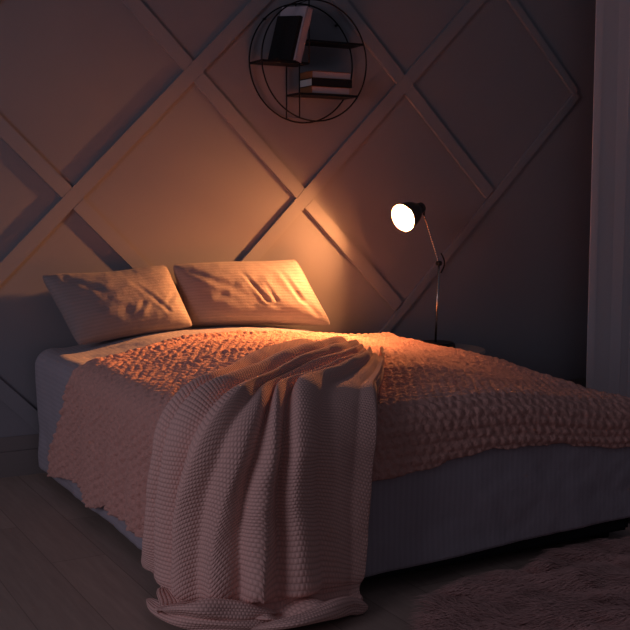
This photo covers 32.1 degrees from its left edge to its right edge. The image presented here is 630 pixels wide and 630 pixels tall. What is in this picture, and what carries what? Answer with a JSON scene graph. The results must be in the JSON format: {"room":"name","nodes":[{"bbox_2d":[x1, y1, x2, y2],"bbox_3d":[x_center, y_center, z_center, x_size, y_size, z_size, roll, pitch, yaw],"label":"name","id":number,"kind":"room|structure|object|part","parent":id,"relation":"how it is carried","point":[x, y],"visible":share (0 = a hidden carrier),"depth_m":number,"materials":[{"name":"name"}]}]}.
{"room":"bedroom","nodes":[
{"label":"bedroom","id":0,"kind":"room"},
{"bbox_2d":[0,0,595,437],"bbox_3d":[-0.604,-0.777,5.192,8.400,2.900,0.120,-3,7,-29],"label":"wall","id":1,"kind":"structure","parent":0,"point":[75,75],"depth_m":5.50,"materials":[{"name":"paint"}]},
{"bbox_2d":[0,379,38,432],"bbox_3d":[-1.371,0.310,4.804,0.510,0.462,0.018,-3,7,-29],"label":"trim","id":2,"kind":"structure","parent":1,"relation":"attached to","point":[13,400],"depth_m":4.84,"materials":[{"name":"grey wood"}]},
{"bbox_2d":[0,115,71,197],"bbox_3d":[-1.339,-0.797,4.706,0.584,0.584,0.018,-3,7,-29],"label":"trim","id":3,"kind":"structure","parent":1,"relation":"attached to","point":[9,135],"depth_m":4.77,"materials":[{"name":"grey wood"}]},
{"bbox_2d":[72,198,181,299],"bbox_3d":[-0.825,-0.244,5.048,0.584,0.584,0.018,-3,7,-29],"label":"trim","id":4,"kind":"structure","parent":1,"relation":"attached to","point":[83,209],"depth_m":4.96,"materials":[{"name":"wood"}]},
{"bbox_2d":[0,0,270,284],"bbox_3d":[-0.809,-0.846,4.994,2.818,2.722,0.018,-3,7,-29],"label":"trim","id":5,"kind":"structure","parent":1,"relation":"attached to","point":[120,147],"depth_m":4.97,"materials":[{"name":"grey wood"}]},
{"bbox_2d":[121,0,192,70],"bbox_3d":[-0.825,-1.410,4.926,0.584,0.584,0.018,-3,7,-29],"label":"trim","id":6,"kind":"structure","parent":1,"relation":"attached to","point":[137,8],"depth_m":4.99,"materials":[{"name":"wood"}]},
{"bbox_2d":[193,72,304,197],"bbox_3d":[-0.311,-0.857,5.269,0.584,0.584,0.018,-3,7,-29],"label":"trim","id":7,"kind":"structure","parent":1,"relation":"attached to","point":[203,83],"depth_m":5.25,"materials":[{"name":"wood"}]},
{"bbox_2d":[0,378,585,477],"bbox_3d":[-0.571,0.583,5.275,8.400,0.178,0.016,-3,7,-29],"label":"baseboard","id":8,"kind":"structure","parent":1,"relation":"attached to","point":[18,454],"depth_m":4.87,"materials":[{"name":"paint"}]},
{"bbox_2d":[249,0,366,123],"bbox_3d":[-0.034,-1.223,5.302,0.578,0.578,0.156,-3,7,-29],"label":"wall shelf","id":9,"kind":"object","parent":1,"relation":"attached to","point":[319,43],"visible":0.95,"depth_m":5.28,"materials":[{"name":"black metal"}]},
{"bbox_2d":[268,15,302,60],"bbox_3d":[-0.142,-1.317,5.213,0.168,0.225,0.068,5,8,41],"label":"book","id":10,"kind":"object","parent":9,"relation":"on","point":[287,28],"visible":0.91,"depth_m":5.20,"materials":[{"name":"black paper"}]},
{"bbox_3d":[-0.106,-1.075,5.270,0.007,0.255,0.140,-3,7,-29],"label":"upright frame","id":11,"kind":"part","parent":9,"relation":"part of","materials":[{"name":"black metal"}]},
{"bbox_2d":[280,6,312,62],"bbox_3d":[-0.113,-1.340,5.237,0.187,0.278,0.104,5,8,41],"label":"book","id":12,"kind":"object","parent":9,"relation":"on","point":[305,12],"visible":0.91,"depth_m":5.19,"materials":[{"name":"grey paper"}]},
{"bbox_3d":[-0.061,-1.354,5.266,0.007,0.298,0.140,-3,7,-29],"label":"upright frame","id":13,"kind":"part","parent":9,"relation":"part of","materials":[{"name":"black metal"}]},
{"bbox_2d":[300,86,349,94],"bbox_3d":[0.047,-1.092,5.354,0.215,0.034,0.128,-3,7,-29],"label":"book","id":14,"kind":"object","parent":9,"relation":"on","point":[310,89],"visible":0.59,"depth_m":5.30,"materials":[{"name":"brown paper"}]},
{"bbox_2d":[300,78,351,87],"bbox_3d":[0.052,-1.128,5.351,0.224,0.038,0.130,-3,7,-29],"label":"book","id":15,"kind":"object","parent":14,"relation":"on","point":[324,82],"visible":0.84,"depth_m":5.30,"materials":[{"name":"black paper"}]},
{"bbox_2d":[300,70,350,79],"bbox_3d":[0.051,-1.164,5.348,0.220,0.034,0.128,-3,7,-29],"label":"book","id":16,"kind":"object","parent":15,"relation":"on","point":[309,74],"visible":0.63,"depth_m":5.29,"materials":[{"name":"brown paper"}]},
{"bbox_2d":[305,199,402,309],"bbox_3d":[0.203,-0.303,5.611,0.584,0.584,0.018,-3,7,-29],"label":"trim","id":17,"kind":"structure","parent":1,"relation":"attached to","point":[313,208],"depth_m":5.60,"materials":[{"name":"wood"}]},
{"bbox_2d":[240,0,485,260],"bbox_3d":[0.219,-0.905,5.557,2.818,2.722,0.018,-3,7,-29],"label":"trim","id":18,"kind":"structure","parent":1,"relation":"attached to","point":[462,17],"depth_m":5.55,"materials":[{"name":"wood"}]},
{"bbox_2d":[330,0,404,83],"bbox_3d":[0.203,-1.470,5.489,0.584,0.584,0.018,-3,7,-29],"label":"trim","id":19,"kind":"structure","parent":1,"relation":"attached to","point":[371,42],"depth_m":5.53,"materials":[{"name":"grey wood"}]},
{"bbox_2d":[404,85,493,197],"bbox_3d":[0.717,-0.916,5.831,0.584,0.584,0.018,-3,7,-29],"label":"trim","id":20,"kind":"structure","parent":1,"relation":"attached to","point":[413,96],"depth_m":5.82,"materials":[{"name":"wood"}]},
{"bbox_2d":[378,93,579,332],"bbox_3d":[0.764,-0.404,5.911,1.682,1.651,0.018,-3,7,-29],"label":"trim","id":21,"kind":"structure","parent":1,"relation":"attached to","point":[411,298],"depth_m":5.96,"materials":[{"name":"wood"}]},
{"bbox_2d":[506,0,577,93],"bbox_3d":[1.000,-1.762,5.899,1.119,1.088,0.018,-3,7,-29],"label":"trim","id":22,"kind":"structure","parent":1,"relation":"attached to","point":[514,4],"depth_m":6.06,"materials":[{"name":"wood"}]},
{"bbox_2d":[586,0,629,396],"bbox_3d":[2.277,-0.915,6.515,1.770,2.867,0.078,-3,7,-28],"label":"curtain","id":23,"kind":"object","parent":1,"relation":"hanging from","point":[608,325],"visible":0.93,"depth_m":6.21,"materials":[{"name":"white fabric"}]},
{"bbox_2d":[0,473,629,629],"bbox_3d":[0.891,0.998,2.648,8.400,0.100,6.320,-3,7,-29],"label":"floor","id":24,"kind":"structure","parent":0,"point":[64,566],"depth_m":3.58,"materials":[{"name":"laminate"}]},
{"bbox_2d":[455,344,484,354],"bbox_3d":[0.639,0.404,5.590,0.450,0.469,0.450,-3,7,-29],"label":"bedside table","id":25,"kind":"object","parent":24,"relation":"on","point":[476,349],"visible":0.2,"depth_m":5.57,"materials":[{"name":"grey paint"}]},
{"bbox_2d":[392,202,454,347],"bbox_3d":[0.555,-0.196,5.510,0.333,0.742,0.200,-3,7,-29],"label":"table lamp","id":26,"kind":"object","parent":25,"relation":"on","point":[406,215],"visible":0.92,"depth_m":5.49,"materials":[{"name":"black metal"}]},
{"bbox_3d":[0.485,-0.489,5.447,0.180,0.146,0.144,-3,7,-29],"label":"lamp shade","id":27,"kind":"part","parent":26,"relation":"part of","materials":[{"name":"black metal"}]},
{"bbox_3d":[0.476,-0.504,5.454,0.052,0.043,0.043,-3,7,-29],"label":"bulb","id":28,"kind":"part","parent":26,"relation":"part of","materials":[{"name":"white glass"}]},
{"bbox_3d":[0.589,-0.382,5.529,0.087,0.245,0.011,0,6,-2],"label":"arm","id":29,"kind":"part","parent":26,"relation":"part of","materials":[{"name":"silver metal"}]},
{"bbox_2d":[363,518,627,580],"bbox_3d":[-0.025,0.535,4.402,1.615,0.455,1.945,-3,7,-29],"label":"bed","id":30,"kind":"object","parent":24,"relation":"on","point":[601,530],"visible":0.13,"depth_m":3.76,"materials":[{"name":"grey fabric"}]},
{"bbox_2d":[35,325,629,577],"bbox_3d":[-0.013,0.445,4.377,1.700,0.627,1.985,-3,7,-29],"label":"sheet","id":31,"kind":"object","parent":30,"relation":"on","point":[495,497],"visible":0.25,"depth_m":3.65,"materials":[{"name":"fabric"}]},
{"bbox_2d":[43,265,191,344],"bbox_3d":[-0.868,-0.048,4.869,0.654,0.330,0.200,-3,7,-27],"label":"pillow","id":32,"kind":"object","parent":31,"relation":"on","point":[96,307],"visible":1,"depth_m":4.80,"materials":[{"name":"white fabric"}]},
{"bbox_2d":[173,260,329,325],"bbox_3d":[-0.288,-0.094,5.222,0.799,0.326,0.183,-3,7,-29],"label":"pillow","id":33,"kind":"object","parent":31,"relation":"on","point":[278,292],"visible":0.94,"depth_m":5.14,"materials":[{"name":"white fabric"}]},
{"bbox_2d":[47,329,629,539],"bbox_3d":[0.064,0.442,4.226,1.796,0.635,1.693,-3,7,-29],"label":"coverlet","id":34,"kind":"object","parent":31,"relation":"on","point":[437,405],"visible":0.61,"depth_m":3.81,"materials":[{"name":"pink fabric"}]},
{"bbox_2d":[141,336,384,629],"bbox_3d":[-0.139,0.474,3.666,0.730,0.722,1.396,1,6,6],"label":"throw blanket","id":35,"kind":"object","parent":34,"relation":"on","point":[259,487],"visible":1,"depth_m":3.14,"materials":[{"name":"pink fabric"}]},
{"bbox_2d":[407,536,629,629],"bbox_3d":[1.232,0.862,3.230,1.844,0.048,1.368,-5,8,-39],"label":"shaggy rug","id":36,"kind":"object","parent":24,"relation":"on","point":[590,590],"visible":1,"depth_m":3.29,"materials":[{"name":"brown fur"}]}
]}

